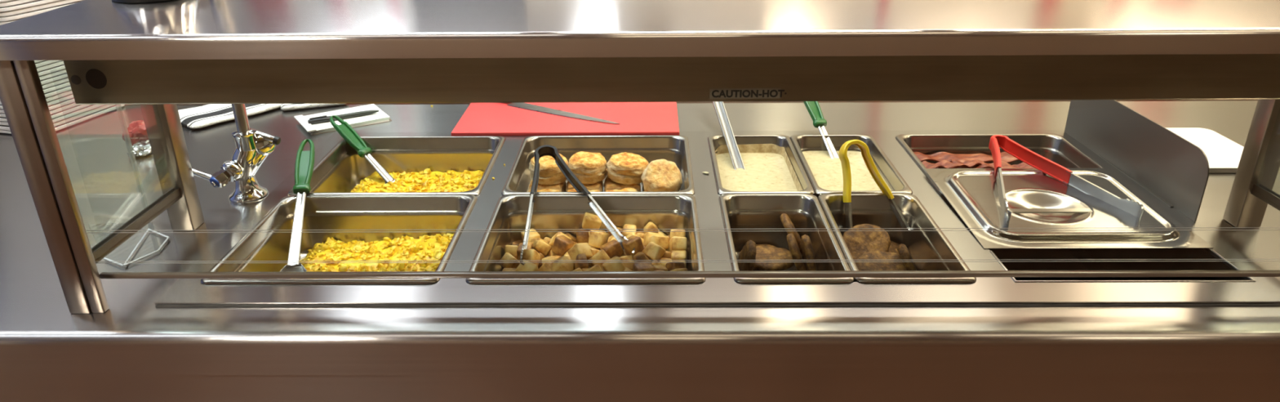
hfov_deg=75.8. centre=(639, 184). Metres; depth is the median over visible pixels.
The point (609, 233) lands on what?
potato cube
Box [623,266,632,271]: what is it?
potato cube
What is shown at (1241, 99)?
floor
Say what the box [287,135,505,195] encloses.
pan
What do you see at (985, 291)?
table
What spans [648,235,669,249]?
potato cube
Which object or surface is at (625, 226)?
potato cube
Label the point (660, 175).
biscuit
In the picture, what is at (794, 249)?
sausage
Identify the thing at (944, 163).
bacon strip
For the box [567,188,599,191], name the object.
biscuit
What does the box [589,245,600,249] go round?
potato cube
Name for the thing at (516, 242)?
potato cube
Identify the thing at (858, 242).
patty
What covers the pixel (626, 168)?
biscuit
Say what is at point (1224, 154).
cutting board
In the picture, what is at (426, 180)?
scrambled eggs
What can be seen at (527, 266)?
potato cube
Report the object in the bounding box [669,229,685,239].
potato cube
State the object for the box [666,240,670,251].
potato cube
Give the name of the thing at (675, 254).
potato cube
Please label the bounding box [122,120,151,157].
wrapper
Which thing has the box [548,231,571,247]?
potato cube
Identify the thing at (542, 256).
potato cube
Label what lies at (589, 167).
biscuit
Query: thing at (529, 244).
potato cube
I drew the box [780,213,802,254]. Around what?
patty
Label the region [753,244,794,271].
patty
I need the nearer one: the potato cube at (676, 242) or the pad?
the potato cube at (676, 242)
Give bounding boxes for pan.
[200,194,477,284]
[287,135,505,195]
[465,194,705,283]
[501,134,694,195]
[707,134,814,195]
[718,193,854,283]
[790,133,912,213]
[817,193,976,283]
[895,133,1105,193]
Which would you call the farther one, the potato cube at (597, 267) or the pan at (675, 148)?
the pan at (675, 148)
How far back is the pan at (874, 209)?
1.31 m
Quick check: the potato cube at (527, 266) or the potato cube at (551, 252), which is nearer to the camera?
the potato cube at (527, 266)
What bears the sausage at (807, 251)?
in the pan at (739, 211)
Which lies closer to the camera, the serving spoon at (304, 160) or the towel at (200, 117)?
the serving spoon at (304, 160)
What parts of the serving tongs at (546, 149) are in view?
arm, arm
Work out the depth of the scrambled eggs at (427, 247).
1.31 m
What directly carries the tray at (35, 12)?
on the tray at (6, 22)
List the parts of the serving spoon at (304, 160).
handle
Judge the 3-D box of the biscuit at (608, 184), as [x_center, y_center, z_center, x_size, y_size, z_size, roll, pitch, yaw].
[-0.033,0.005,1.504,0.070,0.039,0.071,-1,23,-1]
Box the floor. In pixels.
[124,98,1257,105]
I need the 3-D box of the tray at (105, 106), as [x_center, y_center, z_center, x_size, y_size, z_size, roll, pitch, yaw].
[-1.303,-0.161,1.790,0.230,0.009,0.225,5,24,14]
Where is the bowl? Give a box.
[280,262,306,271]
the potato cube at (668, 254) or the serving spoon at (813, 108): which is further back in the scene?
the serving spoon at (813, 108)
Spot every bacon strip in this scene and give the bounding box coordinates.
[913,151,1019,168]
[922,158,982,168]
[951,158,1034,168]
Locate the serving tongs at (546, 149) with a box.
[520,144,635,265]
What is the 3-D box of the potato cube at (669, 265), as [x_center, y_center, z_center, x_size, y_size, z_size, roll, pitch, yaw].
[0.053,0.127,1.222,0.028,0.033,0.031,-14,27,-29]
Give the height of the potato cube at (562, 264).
0.033 m
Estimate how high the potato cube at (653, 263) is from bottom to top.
0.034 m
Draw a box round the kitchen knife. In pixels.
[506,102,619,124]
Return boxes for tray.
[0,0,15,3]
[0,0,39,7]
[0,0,62,12]
[0,0,81,22]
[0,0,84,17]
[0,17,23,25]
[0,85,71,100]
[0,89,72,104]
[0,93,74,109]
[0,97,75,113]
[0,102,79,117]
[0,104,92,121]
[0,104,104,125]
[0,104,115,130]
[0,104,124,133]
[35,60,61,67]
[36,60,64,71]
[37,64,65,76]
[39,69,66,80]
[40,72,67,84]
[41,77,69,88]
[43,81,70,93]
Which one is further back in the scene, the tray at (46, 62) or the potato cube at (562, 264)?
the tray at (46, 62)
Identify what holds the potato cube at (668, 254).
on the potato cube
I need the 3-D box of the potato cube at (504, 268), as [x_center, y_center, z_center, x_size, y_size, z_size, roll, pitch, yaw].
[-0.199,0.142,1.246,0.026,0.030,0.032,2,23,6]
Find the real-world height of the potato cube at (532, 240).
0.030 m
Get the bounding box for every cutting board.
[451,102,679,136]
[1165,127,1244,173]
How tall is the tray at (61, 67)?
0.009 m
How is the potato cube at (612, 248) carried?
on the potato cube
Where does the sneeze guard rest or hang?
on the countertop
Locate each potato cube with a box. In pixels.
[499,252,519,267]
[499,267,516,278]
[504,244,519,260]
[511,240,522,245]
[515,259,538,278]
[516,241,533,261]
[520,227,540,242]
[522,248,540,265]
[528,237,548,244]
[532,240,551,255]
[536,250,544,268]
[538,259,553,271]
[542,255,560,264]
[543,236,551,248]
[545,248,558,257]
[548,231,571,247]
[551,235,574,256]
[551,256,573,271]
[561,267,582,278]
[563,250,570,258]
[564,232,576,241]
[567,242,592,262]
[574,253,588,269]
[576,229,590,243]
[582,212,601,230]
[586,248,610,267]
[586,263,603,271]
[588,229,609,248]
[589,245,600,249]
[590,248,599,255]
[600,239,623,257]
[601,256,625,271]
[607,226,622,236]
[607,235,617,240]
[619,254,635,270]
[622,223,636,235]
[622,235,644,255]
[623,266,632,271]
[625,232,644,244]
[632,261,655,271]
[633,251,651,262]
[635,232,644,238]
[642,241,666,261]
[643,221,658,233]
[643,231,663,246]
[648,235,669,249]
[651,260,661,265]
[653,264,667,271]
[657,229,666,235]
[658,250,671,261]
[659,257,671,266]
[665,262,684,271]
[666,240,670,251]
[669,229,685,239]
[670,235,687,251]
[670,267,688,271]
[671,249,686,263]
[672,260,686,267]
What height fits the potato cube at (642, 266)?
0.023 m
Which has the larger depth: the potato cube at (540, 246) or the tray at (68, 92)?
the tray at (68, 92)
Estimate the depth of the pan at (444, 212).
1.36 m
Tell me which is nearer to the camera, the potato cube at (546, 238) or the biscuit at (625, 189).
the potato cube at (546, 238)
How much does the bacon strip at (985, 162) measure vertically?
0.021 m
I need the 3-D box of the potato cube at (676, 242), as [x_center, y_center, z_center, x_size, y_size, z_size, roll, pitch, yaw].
[0.060,0.094,1.288,0.026,0.032,0.030,-2,23,-3]
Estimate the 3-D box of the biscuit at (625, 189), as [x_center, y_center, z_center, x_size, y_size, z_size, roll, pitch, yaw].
[-0.032,0.033,1.440,0.070,0.039,0.069,-1,23,-2]
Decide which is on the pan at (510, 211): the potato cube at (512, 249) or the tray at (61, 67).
the potato cube at (512, 249)
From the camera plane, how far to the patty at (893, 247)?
1.34 m
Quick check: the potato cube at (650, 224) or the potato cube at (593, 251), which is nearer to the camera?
the potato cube at (593, 251)
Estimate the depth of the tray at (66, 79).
1.70 m
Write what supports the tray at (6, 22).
on the tray
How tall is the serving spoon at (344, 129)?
0.148 m
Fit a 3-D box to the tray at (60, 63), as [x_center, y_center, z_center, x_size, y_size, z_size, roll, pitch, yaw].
[-1.304,-0.268,1.744,0.230,0.009,0.225,5,24,14]
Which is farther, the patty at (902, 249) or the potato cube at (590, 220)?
the potato cube at (590, 220)
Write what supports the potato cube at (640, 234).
on the potato cube
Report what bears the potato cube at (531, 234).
on the potato cube
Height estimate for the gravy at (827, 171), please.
0.061 m
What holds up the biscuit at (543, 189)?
in the pan at (675, 148)
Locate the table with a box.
[154,129,1279,306]
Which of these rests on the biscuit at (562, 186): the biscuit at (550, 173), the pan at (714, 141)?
the biscuit at (550, 173)
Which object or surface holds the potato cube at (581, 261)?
on the potato cube
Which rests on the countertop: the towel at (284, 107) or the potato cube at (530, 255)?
the towel at (284, 107)
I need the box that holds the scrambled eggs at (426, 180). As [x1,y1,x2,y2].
[350,168,484,192]
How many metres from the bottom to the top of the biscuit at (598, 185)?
0.039 m
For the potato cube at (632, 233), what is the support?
on the potato cube
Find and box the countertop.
[0,100,1279,401]
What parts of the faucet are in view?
lever handle, valve stem, lever, lever knob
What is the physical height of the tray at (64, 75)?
0.009 m
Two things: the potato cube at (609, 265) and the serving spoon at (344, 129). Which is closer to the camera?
the potato cube at (609, 265)
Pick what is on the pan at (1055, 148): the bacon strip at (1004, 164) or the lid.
the lid
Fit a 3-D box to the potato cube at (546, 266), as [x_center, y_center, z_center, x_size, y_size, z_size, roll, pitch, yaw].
[-0.139,0.132,1.247,0.033,0.036,0.029,10,25,24]
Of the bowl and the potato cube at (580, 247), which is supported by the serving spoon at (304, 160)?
the bowl
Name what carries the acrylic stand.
on the countertop
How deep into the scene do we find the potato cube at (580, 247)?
1.25 m
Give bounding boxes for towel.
[177,103,280,128]
[280,102,346,111]
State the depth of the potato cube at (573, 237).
1.36 m
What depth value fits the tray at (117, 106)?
1.77 m
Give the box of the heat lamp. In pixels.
[63,53,1279,104]
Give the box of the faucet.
[191,103,280,204]
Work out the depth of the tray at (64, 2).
1.64 m
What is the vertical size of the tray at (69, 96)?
0.009 m
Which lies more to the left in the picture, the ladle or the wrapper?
the wrapper
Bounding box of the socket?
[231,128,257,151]
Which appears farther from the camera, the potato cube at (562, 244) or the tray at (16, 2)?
the tray at (16, 2)
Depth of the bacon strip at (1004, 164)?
1.55 m
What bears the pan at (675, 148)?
in the table
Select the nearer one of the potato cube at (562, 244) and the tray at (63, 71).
the potato cube at (562, 244)
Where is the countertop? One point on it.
(134, 350)
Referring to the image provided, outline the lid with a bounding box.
[924,168,1213,248]
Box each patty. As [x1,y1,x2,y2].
[737,240,756,271]
[738,244,775,271]
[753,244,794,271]
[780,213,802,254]
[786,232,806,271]
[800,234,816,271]
[842,223,890,262]
[855,250,906,270]
[888,240,899,254]
[897,244,916,270]
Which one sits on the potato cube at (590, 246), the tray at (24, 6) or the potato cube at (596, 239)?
the potato cube at (596, 239)
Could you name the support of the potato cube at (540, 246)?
in the pan at (510, 211)
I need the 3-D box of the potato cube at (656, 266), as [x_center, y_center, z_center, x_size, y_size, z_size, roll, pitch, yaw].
[0.028,0.130,1.219,0.022,0.023,0.021,-11,25,-22]
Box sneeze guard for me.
[0,0,1279,313]
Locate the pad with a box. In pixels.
[293,103,391,134]
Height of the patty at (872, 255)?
0.034 m
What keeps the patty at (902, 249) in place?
in the pan at (874, 209)
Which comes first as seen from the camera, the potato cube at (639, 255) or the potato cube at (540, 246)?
the potato cube at (639, 255)
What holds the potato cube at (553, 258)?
on the potato cube
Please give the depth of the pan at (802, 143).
1.54 m
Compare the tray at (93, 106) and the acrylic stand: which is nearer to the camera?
the acrylic stand
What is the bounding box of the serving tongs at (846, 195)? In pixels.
[838,139,911,231]
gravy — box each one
[715,143,803,191]
[802,151,892,191]
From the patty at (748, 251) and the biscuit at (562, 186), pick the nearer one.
the patty at (748, 251)
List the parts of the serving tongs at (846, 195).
arm, arm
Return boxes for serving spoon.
[280,138,315,271]
[329,115,395,183]
[803,101,839,158]
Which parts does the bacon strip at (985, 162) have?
bacon strip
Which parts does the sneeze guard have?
post, glass rail, post, shelf panel, post, glass rail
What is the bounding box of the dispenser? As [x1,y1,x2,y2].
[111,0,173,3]
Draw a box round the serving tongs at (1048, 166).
[988,134,1143,223]
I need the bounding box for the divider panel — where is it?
[1064,99,1208,221]
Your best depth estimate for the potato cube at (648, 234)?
1.31 m
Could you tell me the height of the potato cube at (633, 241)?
0.033 m
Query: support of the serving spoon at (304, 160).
in the pan at (444, 212)
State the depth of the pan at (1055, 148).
1.61 m
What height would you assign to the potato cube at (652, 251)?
0.033 m
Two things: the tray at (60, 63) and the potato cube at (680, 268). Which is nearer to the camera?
the potato cube at (680, 268)
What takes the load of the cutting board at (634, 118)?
on the countertop
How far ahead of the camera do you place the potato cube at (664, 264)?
1.25 m
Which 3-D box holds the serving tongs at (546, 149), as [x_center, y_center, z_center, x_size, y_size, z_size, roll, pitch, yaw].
[-0.095,0.035,1.337,0.178,0.118,0.273,0,23,1]
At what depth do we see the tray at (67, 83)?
1.70 m
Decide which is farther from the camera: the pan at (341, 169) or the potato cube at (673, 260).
the pan at (341, 169)
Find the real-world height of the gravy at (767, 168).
0.078 m
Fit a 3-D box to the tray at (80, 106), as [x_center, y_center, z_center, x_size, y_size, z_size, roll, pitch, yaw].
[-1.301,-0.177,1.784,0.230,0.009,0.225,5,24,14]
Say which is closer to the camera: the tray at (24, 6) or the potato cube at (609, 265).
the potato cube at (609, 265)
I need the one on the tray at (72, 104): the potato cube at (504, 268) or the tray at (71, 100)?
the tray at (71, 100)
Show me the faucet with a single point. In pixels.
(253, 146)
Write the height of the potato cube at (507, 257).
0.033 m
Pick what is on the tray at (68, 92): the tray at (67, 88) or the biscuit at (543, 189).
the tray at (67, 88)
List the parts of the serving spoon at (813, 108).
handle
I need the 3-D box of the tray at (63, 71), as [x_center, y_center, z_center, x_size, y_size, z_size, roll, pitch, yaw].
[-1.303,-0.253,1.754,0.230,0.009,0.225,5,24,14]
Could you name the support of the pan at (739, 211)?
on the table
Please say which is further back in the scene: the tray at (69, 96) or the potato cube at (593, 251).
the tray at (69, 96)
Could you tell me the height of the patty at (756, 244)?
0.020 m
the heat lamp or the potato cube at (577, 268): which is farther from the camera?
the potato cube at (577, 268)
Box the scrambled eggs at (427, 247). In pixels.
[299,232,453,271]
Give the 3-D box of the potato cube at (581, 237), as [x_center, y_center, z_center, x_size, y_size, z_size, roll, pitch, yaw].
[-0.093,0.086,1.363,0.023,0.028,0.029,3,23,8]
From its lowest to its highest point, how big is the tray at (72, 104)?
0.009 m
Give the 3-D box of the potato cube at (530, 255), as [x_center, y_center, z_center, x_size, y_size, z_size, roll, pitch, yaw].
[-0.169,0.114,1.270,0.024,0.035,0.035,5,24,13]
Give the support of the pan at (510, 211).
in the table
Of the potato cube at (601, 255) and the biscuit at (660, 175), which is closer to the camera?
the potato cube at (601, 255)
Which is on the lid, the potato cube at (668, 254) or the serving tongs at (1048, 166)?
the serving tongs at (1048, 166)
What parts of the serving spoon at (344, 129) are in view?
handle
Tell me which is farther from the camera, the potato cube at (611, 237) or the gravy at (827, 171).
the gravy at (827, 171)
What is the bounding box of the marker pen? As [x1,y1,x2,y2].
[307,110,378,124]
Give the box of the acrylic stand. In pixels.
[87,222,169,266]
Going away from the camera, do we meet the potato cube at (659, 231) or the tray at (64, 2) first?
the potato cube at (659, 231)
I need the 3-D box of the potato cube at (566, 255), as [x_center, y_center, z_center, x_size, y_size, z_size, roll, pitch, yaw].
[-0.103,0.117,1.287,0.029,0.024,0.027,6,24,16]
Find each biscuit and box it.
[526,179,566,191]
[528,153,568,184]
[528,188,559,191]
[565,180,603,191]
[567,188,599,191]
[568,151,607,183]
[603,175,640,191]
[605,151,648,184]
[605,187,637,191]
[641,159,682,191]
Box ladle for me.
[712,101,745,169]
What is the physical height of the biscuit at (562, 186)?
0.039 m
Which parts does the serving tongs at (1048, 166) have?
arm, arm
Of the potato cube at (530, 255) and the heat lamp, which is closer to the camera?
the heat lamp
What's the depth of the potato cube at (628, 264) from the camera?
1.25 m
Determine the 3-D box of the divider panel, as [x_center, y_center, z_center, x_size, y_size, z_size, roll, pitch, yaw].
[0.849,-0.075,1.429,0.008,0.109,0.414,0,23,0]
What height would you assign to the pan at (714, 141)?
0.103 m

